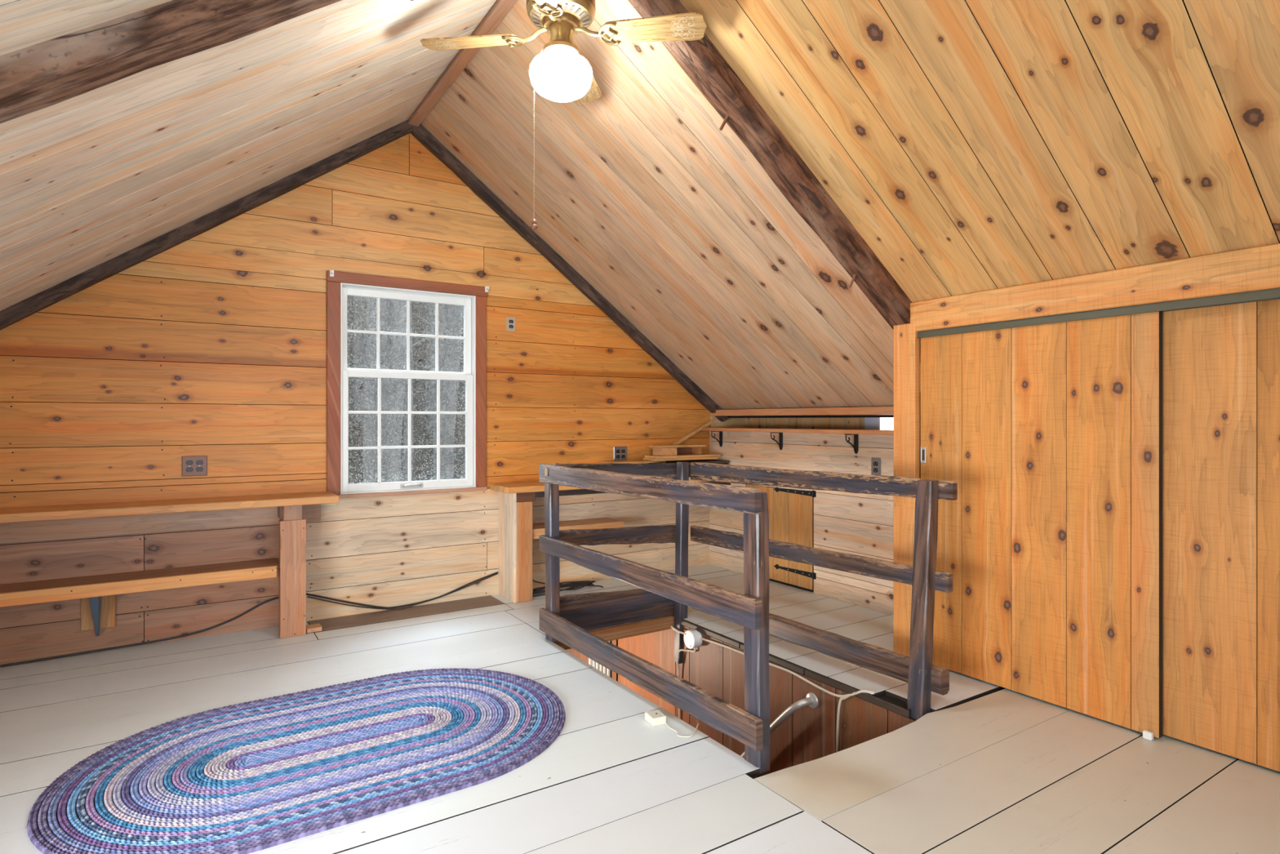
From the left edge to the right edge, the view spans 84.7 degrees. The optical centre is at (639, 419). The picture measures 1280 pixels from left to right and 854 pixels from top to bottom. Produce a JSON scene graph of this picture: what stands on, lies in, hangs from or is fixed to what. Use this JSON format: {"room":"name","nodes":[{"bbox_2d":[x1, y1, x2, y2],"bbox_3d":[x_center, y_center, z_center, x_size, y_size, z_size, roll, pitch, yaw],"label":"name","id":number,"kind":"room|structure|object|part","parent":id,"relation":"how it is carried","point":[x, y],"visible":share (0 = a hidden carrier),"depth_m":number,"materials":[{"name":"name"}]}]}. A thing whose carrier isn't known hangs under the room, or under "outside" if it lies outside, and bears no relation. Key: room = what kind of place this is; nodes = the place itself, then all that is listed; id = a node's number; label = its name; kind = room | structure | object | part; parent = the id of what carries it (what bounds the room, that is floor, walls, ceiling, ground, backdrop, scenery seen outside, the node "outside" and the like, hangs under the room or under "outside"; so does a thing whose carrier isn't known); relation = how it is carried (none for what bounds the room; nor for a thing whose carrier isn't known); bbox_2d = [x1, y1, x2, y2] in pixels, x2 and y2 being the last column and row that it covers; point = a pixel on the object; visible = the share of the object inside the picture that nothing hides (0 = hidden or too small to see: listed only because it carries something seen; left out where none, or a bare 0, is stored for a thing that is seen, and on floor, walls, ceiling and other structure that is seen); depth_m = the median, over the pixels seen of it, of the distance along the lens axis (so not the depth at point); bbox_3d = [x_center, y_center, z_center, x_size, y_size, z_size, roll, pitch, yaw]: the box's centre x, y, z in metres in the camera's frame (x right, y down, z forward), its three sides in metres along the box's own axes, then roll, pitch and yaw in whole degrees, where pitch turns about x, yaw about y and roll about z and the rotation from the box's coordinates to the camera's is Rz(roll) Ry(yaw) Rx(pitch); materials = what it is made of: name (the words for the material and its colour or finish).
{"room":"attic loft","nodes":[
{"label":"attic loft","id":0,"kind":"room"},
{"bbox_2d":[0,0,497,311],"bbox_3d":[-1.114,-0.827,1.077,3.092,2.212,6.020,0,0,-33],"label":"ceiling","id":1,"kind":"structure","parent":0,"point":[87,180],"depth_m":2.63,"materials":[{"name":"brown wood"}]},
{"bbox_2d":[0,0,413,124],"bbox_3d":[-1.396,-0.784,1.624,3.074,2.216,0.166,0,0,-33],"label":"rafter","id":2,"kind":"object","parent":1,"relation":"attached to","point":[50,73],"visible":1,"depth_m":1.68,"materials":[{"name":"brown wood"}]},
{"bbox_2d":[0,120,413,330],"bbox_3d":[-2.671,-0.788,3.587,3.068,2.206,0.081,0,0,-33],"label":"rafter","id":3,"kind":"object","parent":1,"relation":"attached to","point":[11,315],"visible":0.96,"depth_m":3.74,"materials":[{"name":"brown wood"}]},
{"bbox_2d":[0,133,745,665],"bbox_3d":[-1.558,-0.340,4.410,5.880,3.140,0.103,0,0,-33],"label":"wall","id":4,"kind":"structure","parent":0,"point":[212,344],"depth_m":4.05,"materials":[{"name":"brown wood"}]},
{"bbox_2d":[182,455,207,476],"bbox_3d":[-2.408,0.249,3.797,0.116,0.108,0.007,0,0,-33],"label":"wall outlet","id":5,"kind":"object","parent":4,"relation":"attached to","point":[195,465],"visible":1,"depth_m":3.80,"materials":[{"name":"brown metal"}]},
{"bbox_2d":[186,460,193,465],"bbox_3d":[-2.426,0.231,3.783,0.034,0.026,0.002,0,0,-33],"label":"receptacle","id":6,"kind":"object","parent":5,"relation":"attached to","point":[188,462],"depth_m":3.78,"materials":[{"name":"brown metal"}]},
{"bbox_2d":[186,466,193,471],"bbox_3d":[-2.426,0.268,3.783,0.034,0.026,0.002,0,0,-33],"label":"receptacle","id":7,"kind":"object","parent":5,"relation":"attached to","point":[188,468],"depth_m":3.78,"materials":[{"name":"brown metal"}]},
{"bbox_2d":[195,459,203,464],"bbox_3d":[-2.388,0.231,3.808,0.034,0.026,0.002,0,0,-33],"label":"receptacle","id":8,"kind":"object","parent":5,"relation":"attached to","point":[197,461],"depth_m":3.81,"materials":[{"name":"grey plastic"}]},
{"bbox_2d":[195,466,203,471],"bbox_3d":[-2.388,0.268,3.808,0.034,0.026,0.002,0,0,-33],"label":"receptacle","id":9,"kind":"object","parent":5,"relation":"attached to","point":[197,468],"depth_m":3.81,"materials":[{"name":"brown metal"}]},
{"bbox_2d":[307,573,497,609],"bbox_3d":[-1.443,1.100,4.403,1.168,0.147,0.028,0,0,-33],"label":"extension cord","id":10,"kind":"object","parent":4,"relation":"attached to","point":[497,573],"visible":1,"depth_m":4.32,"materials":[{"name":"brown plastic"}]},
{"bbox_2d":[326,270,487,498],"bbox_3d":[-1.466,-0.202,4.465,0.990,1.363,0.150,0,0,-33],"label":"window","id":11,"kind":"structure","parent":4,"relation":"in","point":[343,284],"depth_m":4.43,"materials":[{"name":"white wood"}]},
{"bbox_2d":[329,270,333,276],"bbox_3d":[-1.812,-0.866,4.136,0.022,0.038,0.038,0,0,-33],"label":"curtain bracket","id":12,"kind":"object","parent":11,"relation":"attached to","point":[331,272],"visible":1,"depth_m":4.15,"materials":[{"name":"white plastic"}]},
{"bbox_3d":[-1.820,-0.187,4.171,0.076,1.264,0.020,0,0,-33],"label":"casing","id":13,"kind":"part","parent":11,"relation":"part of","materials":[{"name":"brown wood"}]},
{"bbox_3d":[-1.472,-0.538,4.470,0.811,0.547,0.032,0,0,-33],"label":"sash","id":14,"kind":"part","parent":11,"relation":"part of","materials":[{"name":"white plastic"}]},
{"bbox_3d":[-1.435,-0.851,4.418,0.990,0.064,0.024,0,0,-33],"label":"head casing","id":15,"kind":"part","parent":11,"relation":"part of","materials":[{"name":"brown wood"}]},
{"bbox_3d":[-1.454,0.069,4.441,0.811,0.733,0.032,0,0,-33],"label":"sash","id":16,"kind":"part","parent":11,"relation":"part of","materials":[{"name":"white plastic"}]},
{"bbox_3d":[-1.430,0.456,4.429,0.956,0.024,0.050,0,0,-33],"label":"sill","id":17,"kind":"part","parent":11,"relation":"part of","materials":[{"name":"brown wood"}]},
{"bbox_3d":[-1.058,-0.187,4.665,0.072,1.264,0.020,0,0,-33],"label":"casing","id":18,"kind":"part","parent":11,"relation":"part of","materials":[{"name":"brown wood"}]},
{"bbox_2d":[484,286,488,292],"bbox_3d":[-1.010,-0.869,4.656,0.022,0.038,0.038,0,0,-33],"label":"curtain bracket","id":19,"kind":"object","parent":11,"relation":"attached to","point":[486,288],"visible":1,"depth_m":4.67,"materials":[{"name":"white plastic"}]},
{"bbox_2d":[408,0,518,126],"bbox_3d":[0.200,-1.843,1.881,0.064,0.030,5.940,0,0,-33],"label":"trim","id":20,"kind":"structure","parent":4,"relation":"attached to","point":[500,9],"depth_m":3.61,"materials":[{"name":"brown wood"}]},
{"bbox_2d":[506,316,515,331],"bbox_3d":[-0.879,-0.653,4.787,0.066,0.098,0.007,0,0,-33],"label":"wall outlet","id":21,"kind":"object","parent":4,"relation":"attached to","point":[510,321],"visible":1,"depth_m":4.79,"materials":[{"name":"beige plastic"}]},
{"bbox_2d":[613,446,626,461],"bbox_3d":[-0.146,0.255,5.262,0.116,0.114,0.007,0,0,-33],"label":"wall outlet","id":22,"kind":"object","parent":4,"relation":"attached to","point":[620,452],"visible":0.96,"depth_m":5.26,"materials":[{"name":"silver metal"}]},
{"bbox_2d":[720,414,853,416],"bbox_3d":[1.288,-0.043,4.849,0.165,0.023,2.260,0,0,-33],"label":"trim","id":23,"kind":"structure","parent":4,"relation":"attached to","point":[828,415],"depth_m":4.72,"materials":[{"name":"brown wood"}]},
{"bbox_2d":[711,406,893,416],"bbox_3d":[1.204,-0.057,4.795,0.035,0.050,2.260,0,0,-33],"label":"trim","id":24,"kind":"structure","parent":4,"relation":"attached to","point":[863,410],"depth_m":4.82,"materials":[{"name":"brown wood"}]},
{"bbox_2d":[0,564,1279,853],"bbox_3d":[-0.045,1.203,1.817,5.600,0.054,6.100,0,0,-33],"label":"floor","id":25,"kind":"structure","parent":0,"point":[991,768],"depth_m":2.43,"materials":[{"name":"white wood"}]},
{"bbox_2d":[0,491,339,638],"bbox_3d":[-2.813,0.801,3.357,2.517,0.756,0.304,0,0,-33],"label":"built-in desk","id":26,"kind":"object","parent":25,"relation":"on","point":[97,593],"visible":1,"depth_m":3.60,"materials":[{"name":"brown wood"}]},
{"bbox_2d":[0,558,279,592],"bbox_3d":[-2.954,0.798,3.305,2.225,0.020,0.235,0,0,-33],"label":"shelf","id":27,"kind":"object","parent":26,"relation":"attached to","point":[192,574],"depth_m":3.53,"materials":[{"name":"brown wood"}]},
{"bbox_3d":[-1.979,0.507,3.947,0.090,0.086,0.147,0,0,-33],"label":"rail","id":28,"kind":"part","parent":26,"relation":"part of","materials":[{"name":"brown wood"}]},
{"bbox_3d":[-1.957,0.863,3.835,0.020,0.630,0.075,0,0,-33],"label":"post","id":29,"kind":"part","parent":26,"relation":"part of","materials":[{"name":"brown wood"}]},
{"bbox_3d":[-1.889,0.862,3.824,0.127,0.634,0.017,0,0,-33],"label":"post","id":30,"kind":"part","parent":26,"relation":"part of","materials":[{"name":"brown wood"}]},
{"bbox_2d":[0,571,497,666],"bbox_3d":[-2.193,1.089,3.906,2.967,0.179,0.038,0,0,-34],"label":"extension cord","id":31,"kind":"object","parent":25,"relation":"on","point":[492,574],"visible":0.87,"depth_m":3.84,"materials":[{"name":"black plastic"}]},
{"bbox_2d":[26,667,565,853],"bbox_3d":[-1.104,1.171,2.570,1.720,0.014,1.146,0,0,-34],"label":"braided rug","id":32,"kind":"object","parent":25,"relation":"on","point":[255,775],"visible":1,"depth_m":2.39,"materials":[{"name":"fabric"}]},
{"bbox_2d":[306,622,321,632],"bbox_3d":[-1.826,1.163,3.925,0.078,0.023,0.085,0,0,-33],"label":"wood block","id":33,"kind":"object","parent":25,"relation":"on","point":[314,627],"visible":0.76,"depth_m":3.90,"materials":[{"name":"brown wood"}]},
{"bbox_2d":[532,578,603,596],"bbox_3d":[-0.510,0.998,4.822,0.549,0.357,0.157,0,0,-22],"label":"coil","id":34,"kind":"object","parent":25,"relation":"on","point":[572,585],"visible":0.72,"depth_m":4.84,"materials":[{"name":"black rubber"}]},
{"bbox_2d":[490,476,730,603],"bbox_3d":[-0.138,0.803,5.088,1.870,0.750,0.302,0,0,-33],"label":"desk","id":35,"kind":"object","parent":25,"relation":"on","point":[517,531],"visible":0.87,"depth_m":4.58,"materials":[{"name":"brown wood"}]},
{"bbox_3d":[-0.874,0.824,4.634,0.020,0.710,0.265,0,0,-33],"label":"panel","id":36,"kind":"part","parent":35,"relation":"part of","materials":[{"name":"brown wood"}]},
{"bbox_3d":[-0.752,0.855,4.564,0.110,0.646,0.022,0,0,-33],"label":"post","id":37,"kind":"part","parent":35,"relation":"part of","materials":[{"name":"brown wood"}]},
{"bbox_2d":[532,517,620,528],"bbox_3d":[-0.486,0.730,4.908,0.720,0.020,0.227,0,0,-33],"label":"shelf","id":38,"kind":"object","parent":35,"relation":"attached to","point":[600,522],"depth_m":4.90,"materials":[{"name":"brown wood"}]},
{"bbox_3d":[0.012,0.488,5.054,1.655,0.040,0.020,0,0,-33],"label":"rail","id":39,"kind":"part","parent":35,"relation":"part of","materials":[{"name":"brown wood"}]},
{"bbox_2d":[645,459,728,476],"bbox_3d":[0.328,0.373,5.398,0.710,0.108,0.265,0,0,-33],"label":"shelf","id":40,"kind":"object","parent":35,"relation":"on","point":[714,461],"visible":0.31,"depth_m":5.41,"materials":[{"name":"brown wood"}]},
{"bbox_2d":[600,460,666,463],"bbox_3d":[-0.045,0.311,5.183,0.480,0.014,0.150,0,0,-34],"label":"board","id":41,"kind":"object","parent":40,"relation":"on","point":[622,461],"visible":0.64,"depth_m":5.11,"materials":[{"name":"brown wood"}]},
{"bbox_2d":[642,456,718,461],"bbox_3d":[0.313,0.295,5.385,0.580,0.018,0.180,0,0,-31],"label":"board","id":42,"kind":"object","parent":41,"relation":"on","point":[709,457],"visible":0.82,"depth_m":5.28,"materials":[{"name":"brown wood"}]},
{"bbox_2d":[644,453,720,458],"bbox_3d":[0.333,0.277,5.410,0.600,0.016,0.180,0,0,-34],"label":"board","id":43,"kind":"object","parent":42,"relation":"on","point":[704,455],"visible":0.96,"depth_m":5.32,"materials":[{"name":"brown wood"}]},
{"bbox_2d":[648,444,706,455],"bbox_3d":[0.289,0.231,5.394,0.440,0.076,0.140,0,0,-31],"label":"wooden stand","id":44,"kind":"object","parent":43,"relation":"on","point":[682,449],"visible":1,"depth_m":5.33,"materials":[{"name":"brown wood"}]},
{"bbox_3d":[0.315,0.239,5.462,0.205,0.060,0.020,0,0,-31],"label":"rail","id":45,"kind":"part","parent":44,"relation":"part of","materials":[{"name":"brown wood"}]},
{"bbox_3d":[0.328,0.327,5.398,0.710,0.016,0.265,0,0,-33],"label":"case lid","id":46,"kind":"part","parent":40,"relation":"part of","materials":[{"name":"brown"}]},
{"bbox_2d":[644,709,698,737],"bbox_3d":[0.112,1.162,2.694,0.228,0.032,0.119,0,0,30],"label":"junction box","id":47,"kind":"object","parent":25,"relation":"on","point":[655,717],"visible":1,"depth_m":2.71,"materials":[{"name":"beige plastic"}]},
{"bbox_3d":[0.149,1.170,2.659,0.135,0.012,0.107,0,0,13],"label":"cord","id":48,"kind":"part","parent":47,"relation":"part of","materials":[{"name":"beige plastic"}]},
{"bbox_2d":[539,462,957,773],"bbox_3d":[0.368,0.836,3.327,1.050,1.209,1.785,0,0,-33],"label":"guard rail","id":49,"kind":"object","parent":25,"relation":"on","point":[567,620],"visible":1,"depth_m":3.04,"materials":[{"name":"brown wood"}]},
{"bbox_3d":[-0.471,0.718,3.775,0.060,0.925,0.084,0,0,-33],"label":"post","id":50,"kind":"part","parent":49,"relation":"part of","materials":[{"name":"brown wood"}]},
{"bbox_3d":[0.248,0.846,4.193,0.074,1.188,0.065,0,0,-33],"label":"post","id":51,"kind":"part","parent":49,"relation":"part of","materials":[{"name":"brown wood"}]},
{"bbox_3d":[0.402,0.725,2.426,0.060,0.950,0.084,0,0,-33],"label":"post","id":52,"kind":"part","parent":49,"relation":"part of","materials":[{"name":"brown wood"}]},
{"bbox_3d":[1.165,0.745,2.893,0.124,0.990,0.074,0,0,-33],"label":"post","id":53,"kind":"part","parent":49,"relation":"part of","materials":[{"name":"brown wood"}]},
{"bbox_2d":[1142,729,1153,740],"bbox_3d":[1.877,1.164,2.594,0.021,0.028,0.030,0,0,-33],"label":"guide","id":54,"kind":"object","parent":25,"relation":"on","point":[1148,735],"visible":1,"depth_m":2.59,"materials":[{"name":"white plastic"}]},
{"bbox_2d":[566,625,916,776],"bbox_3d":[0.001,2.396,4.588,0.090,2.368,4.700,0,0,-33],"label":"wall","id":55,"kind":"structure","parent":0,"point":[808,734],"depth_m":3.50,"materials":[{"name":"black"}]},
{"bbox_3d":[-0.660,2.372,5.589,0.018,2.313,1.097,0,0,-33],"label":"panel","id":56,"kind":"part","parent":55,"relation":"part of","materials":[{"name":"brown wood"}]},
{"bbox_2d":[552,615,674,649],"bbox_3d":[-0.150,1.216,4.005,0.846,0.069,0.037,0,0,-33],"label":"trim","id":57,"kind":"structure","parent":55,"relation":"attached to","point":[626,630],"depth_m":4.06,"materials":[{"name":"brown wood"}]},
{"bbox_3d":[0.038,2.372,4.510,0.018,2.313,0.667,0,0,-33],"label":"panel","id":58,"kind":"part","parent":55,"relation":"part of","materials":[{"name":"brown wood"}]},
{"bbox_2d":[684,629,702,648],"bbox_3d":[0.302,1.255,4.026,0.064,0.104,0.104,0,0,-33],"label":"box","id":59,"kind":"object","parent":55,"relation":"attached to","point":[692,637],"visible":1,"depth_m":4.00,"materials":[{"name":"white plastic"}]},
{"bbox_2d":[671,626,874,751],"bbox_3d":[0.543,1.524,3.692,0.039,0.712,1.634,0,0,-34],"label":"cable","id":60,"kind":"object","parent":55,"relation":"attached to","point":[842,696],"visible":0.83,"depth_m":3.31,"materials":[{"name":"beige plastic"}]},
{"bbox_2d":[740,692,817,757],"bbox_3d":[0.561,1.730,3.601,0.092,0.898,0.849,0,0,-33],"label":"stair handrail","id":61,"kind":"object","parent":55,"relation":"attached to","point":[811,700],"visible":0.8,"depth_m":3.30,"materials":[{"name":"silver metal"}]},
{"bbox_2d":[709,431,893,614],"bbox_3d":[1.190,0.645,4.822,0.060,1.111,2.400,0,0,-33],"label":"wall","id":62,"kind":"structure","parent":0,"point":[860,524],"depth_m":4.63,"materials":[{"name":"brown wood"}]},
{"bbox_2d":[766,486,815,590],"bbox_3d":[1.063,0.818,4.963,0.036,0.681,0.485,0,0,-33],"label":"door","id":63,"kind":"structure","parent":62,"relation":"in","point":[790,512],"depth_m":4.95,"materials":[{"name":"brown wood"}]},
{"bbox_2d":[700,427,893,453],"bbox_3d":[1.139,0.139,4.763,0.140,0.153,2.237,0,0,-33],"label":"wall shelf","id":64,"kind":"object","parent":62,"relation":"attached to","point":[847,432],"visible":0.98,"depth_m":4.78,"materials":[{"name":"brown wood"}]},
{"bbox_2d":[671,420,712,444],"bbox_3d":[0.417,0.107,5.601,0.390,0.205,0.030,0,0,-33],"label":"batten","id":65,"kind":"object","parent":64,"relation":"on","point":[709,422],"visible":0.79,"depth_m":5.59,"materials":[{"name":"brown wood"}]},
{"bbox_2d":[871,457,880,475],"bbox_3d":[1.459,0.291,4.344,0.007,0.114,0.070,0,0,-33],"label":"wall outlet","id":66,"kind":"object","parent":62,"relation":"attached to","point":[875,462],"visible":0.91,"depth_m":4.34,"materials":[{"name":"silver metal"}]},
{"bbox_2d":[745,417,864,429],"bbox_3d":[1.509,0.080,5.028,0.060,0.200,2.400,0,0,-33],"label":"wall niche","id":67,"kind":"object","parent":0,"point":[763,423],"visible":0.07,"depth_m":5.33,"materials":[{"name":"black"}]},
{"bbox_2d":[864,417,893,430],"bbox_3d":[1.718,0.070,4.638,0.028,0.180,0.558,0,0,-33],"label":"window","id":68,"kind":"structure","parent":67,"relation":"attached to","point":[886,423],"depth_m":4.76,"materials":[{"name":"white"}]},
{"bbox_2d":[420,0,1279,417],"bbox_3d":[1.275,-0.974,2.625,2.626,1.917,6.020,0,0,-33],"label":"ceiling","id":69,"kind":"structure","parent":0,"point":[972,146],"depth_m":2.80,"materials":[{"name":"brown wood"}]},
{"bbox_2d":[420,0,706,230],"bbox_3d":[-0.300,-1.272,2.671,0.835,1.112,0.835,0,0,-38],"label":"ceiling fan","id":70,"kind":"object","parent":69,"relation":"hanging from","point":[559,73],"visible":1,"depth_m":2.63,"materials":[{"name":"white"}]},
{"bbox_2d":[429,40,456,49],"bbox_3d":[-0.762,-1.457,2.729,0.094,0.001,0.111,0,12,7],"label":"print","id":71,"kind":"object","parent":70,"relation":"attached to","point":[437,41],"depth_m":2.73},
{"bbox_3d":[-0.656,-1.460,2.715,0.387,0.006,0.132,0,12,7],"label":"blade","id":72,"kind":"part","parent":70,"relation":"part of","materials":[{"name":"brown wood"}]},
{"bbox_3d":[-0.380,-1.090,2.655,0.050,0.665,0.004,0,0,-33],"label":"pull chain","id":73,"kind":"part","parent":70,"relation":"part of","materials":[{"name":"beige"}]},
{"bbox_3d":[-0.344,-1.460,2.315,0.132,0.006,0.387,12,1,7],"label":"blade","id":74,"kind":"part","parent":70,"relation":"part of","materials":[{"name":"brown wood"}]},
{"bbox_3d":[-0.300,-1.532,2.671,0.258,0.045,0.258,0,0,-33],"label":"lamp shade","id":75,"kind":"part","parent":70,"relation":"part of","materials":[{"name":"gold metal"}]},
{"bbox_3d":[-0.300,-1.310,2.671,0.240,0.164,0.240,0,0,-33],"label":"globe","id":76,"kind":"part","parent":70,"relation":"part of","materials":[{"name":"white glass"}]},
{"bbox_3d":[-0.256,-1.460,3.027,0.132,0.006,0.387,-12,-1,7],"label":"blade","id":77,"kind":"part","parent":70,"relation":"part of","materials":[{"name":"brown wood"}]},
{"bbox_2d":[577,87,598,99],"bbox_3d":[-0.242,-1.457,3.132,0.111,0.001,0.094,-12,-1,7],"label":"print","id":78,"kind":"object","parent":70,"relation":"attached to","point":[592,87],"depth_m":3.14},
{"bbox_3d":[0.056,-1.460,2.627,0.387,0.006,0.132,0,-12,7],"label":"blade","id":79,"kind":"part","parent":70,"relation":"part of","materials":[{"name":"brown wood"}]},
{"bbox_2d":[670,16,696,39],"bbox_3d":[0.161,-1.457,2.613,0.094,0.001,0.111,0,-12,7],"label":"print","id":80,"kind":"object","parent":70,"relation":"attached to","point":[687,16],"depth_m":2.61},
{"bbox_2d":[406,120,728,421],"bbox_3d":[-0.383,-0.939,5.069,2.596,1.906,0.080,0,0,-33],"label":"rafter","id":81,"kind":"object","parent":69,"relation":"attached to","point":[420,133],"visible":0.97,"depth_m":4.90,"materials":[{"name":"brown wood"}]},
{"bbox_2d":[627,0,920,363],"bbox_3d":[0.650,-1.079,3.075,2.189,1.625,0.136,0,0,-33],"label":"rafter","id":82,"kind":"object","parent":69,"relation":"attached to","point":[701,61],"visible":0.75,"depth_m":3.01,"materials":[{"name":"brown wood"}]},
{"bbox_2d":[910,243,1279,331],"bbox_3d":[2.325,-0.500,1.902,0.028,0.143,3.665,0,0,-33],"label":"trim","id":83,"kind":"structure","parent":69,"relation":"attached to","point":[1254,268],"depth_m":2.68,"materials":[{"name":"brown wood"}]},
{"bbox_2d":[917,288,1279,337],"bbox_3d":[2.351,-0.414,1.958,0.105,0.035,3.530,0,0,-33],"label":"door track","id":84,"kind":"structure","parent":83,"relation":"attached to","point":[1268,294],"depth_m":2.66,"materials":[{"name":"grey metal"}]},
{"bbox_2d":[1162,298,1279,771],"bbox_3d":[2.161,0.383,2.305,0.033,1.573,0.798,0,0,-33],"label":"door","id":85,"kind":"structure","parent":84,"relation":"attached to","point":[1221,363],"depth_m":2.47,"materials":[{"name":"brown wood"}]},
{"bbox_2d":[920,391,920,478],"bbox_3d":[1.564,0.520,3.667,0.588,1.320,0.055,0,0,-33],"label":"wall","id":86,"kind":"structure","parent":0,"point":[920,392],"depth_m":3.54,"materials":[{"name":"brown wood"}]},
{"bbox_2d":[893,322,919,656],"bbox_3d":[1.316,0.354,3.468,0.044,1.652,0.125,0,0,-33],"label":"wooden post","id":87,"kind":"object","parent":86,"relation":"attached to","point":[906,343],"depth_m":3.45,"materials":[{"name":"brown wood"}]},
{"bbox_2d":[920,311,1162,737],"bbox_3d":[1.646,0.383,3.005,0.036,1.573,0.996,0,0,-33],"label":"door","id":88,"kind":"structure","parent":86,"relation":"in","point":[1050,435],"depth_m":2.89,"materials":[{"name":"brown wood"}]},
{"bbox_3d":[1.372,0.170,3.400,0.008,0.076,0.028,0,0,-33],"label":"recessed pull","id":89,"kind":"part","parent":88,"relation":"part of","materials":[{"name":"silver metal"}]},
{"label":"outside","id":90,"kind":"structure","parent":0,"visible":0},
{"bbox_2d":[346,295,465,484],"bbox_3d":[-16.961,-3.144,26.187,48.000,14.944,52.000,0,0,-33],"label":"ground","id":91,"kind":"structure","parent":90,"point":[461,402],"depth_m":22.25,"materials":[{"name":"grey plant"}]},
{"bbox_2d":[354,296,365,422],"bbox_3d":[-8.572,-5.728,21.174,0.910,12.804,0.829,0,0,28],"label":"tree","id":92,"kind":"object","parent":91,"relation":"on","point":[358,400],"visible":0.15,"depth_m":21.02,"materials":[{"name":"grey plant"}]},
{"bbox_2d":[361,336,366,423],"bbox_3d":[-7.005,-4.969,19.194,0.774,12.816,1.018,0,0,14],"label":"tree","id":93,"kind":"object","parent":91,"relation":"on","point":[366,336],"visible":0.02,"depth_m":18.83,"materials":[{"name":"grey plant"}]},
{"bbox_2d":[355,297,376,483],"bbox_3d":[-4.961,-3.070,12.968,0.805,12.810,1.370,0,0,30],"label":"tree","id":94,"kind":"object","parent":91,"relation":"on","point":[368,321],"visible":0.19,"depth_m":12.73,"materials":[{"name":"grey plant"}]},
{"bbox_2d":[359,298,389,482],"bbox_3d":[-5.423,-3.602,14.791,1.383,12.816,0.673,0,0,30],"label":"tree","id":95,"kind":"object","parent":91,"relation":"on","point":[383,312],"visible":0.09,"depth_m":14.52,"materials":[{"name":"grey plant"}]},
{"bbox_2d":[386,298,392,379],"bbox_3d":[-7.295,-5.231,19.932,0.910,12.804,0.829,0,0,-3],"label":"tree","id":96,"kind":"object","parent":91,"relation":"on","point":[388,301],"visible":0.02,"depth_m":19.82,"materials":[{"name":"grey plant"}]},
{"bbox_2d":[384,299,424,482],"bbox_3d":[-4.042,-2.585,11.834,1.007,12.812,0.769,0,0,-27],"label":"tree","id":97,"kind":"object","parent":91,"relation":"on","point":[402,326],"visible":0.1,"depth_m":11.54,"materials":[{"name":"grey plant"}]},
{"bbox_2d":[346,328,465,480],"bbox_3d":[-4.992,-0.076,20.657,18.268,7.539,20.188,0,0,-33],"label":"undergrowth","id":98,"kind":"object","parent":91,"relation":"on","point":[354,442],"visible":0.02,"depth_m":18.48,"materials":[{"name":"plant"}]},
{"bbox_2d":[402,302,413,481],"bbox_3d":[-5.463,-4.015,15.992,0.774,12.816,1.018,0,0,-29],"label":"tree","id":99,"kind":"object","parent":91,"relation":"on","point":[406,401],"visible":0.04,"depth_m":16.33,"materials":[{"name":"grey plant"}]},
{"bbox_2d":[409,303,444,479],"bbox_3d":[-4.118,-3.432,14.923,1.370,12.810,0.805,0,0,3],"label":"tree","id":100,"kind":"object","parent":91,"relation":"on","point":[441,306],"visible":0.1,"depth_m":14.75,"materials":[{"name":"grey plant"}]},
{"bbox_2d":[424,302,435,437],"bbox_3d":[-6.165,-5.365,21.201,0.673,12.816,1.383,0,0,44],"label":"tree","id":101,"kind":"object","parent":91,"relation":"on","point":[429,330],"visible":0.09,"depth_m":21.06,"materials":[{"name":"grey plant"}]},
{"bbox_2d":[431,302,444,346],"bbox_3d":[-5.671,-4.835,19.699,0.828,12.812,1.002,0,0,-2],"label":"tree","id":102,"kind":"object","parent":91,"relation":"on","point":[433,304],"visible":0.02,"depth_m":19.52,"materials":[{"name":"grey plant"}]},
{"bbox_2d":[434,304,462,479],"bbox_3d":[-3.424,-2.907,13.009,0.828,12.812,1.002,0,0,-43],"label":"tree","id":103,"kind":"object","parent":91,"relation":"on","point":[449,407],"visible":0.16,"depth_m":12.90,"materials":[{"name":"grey plant"}]}
]}

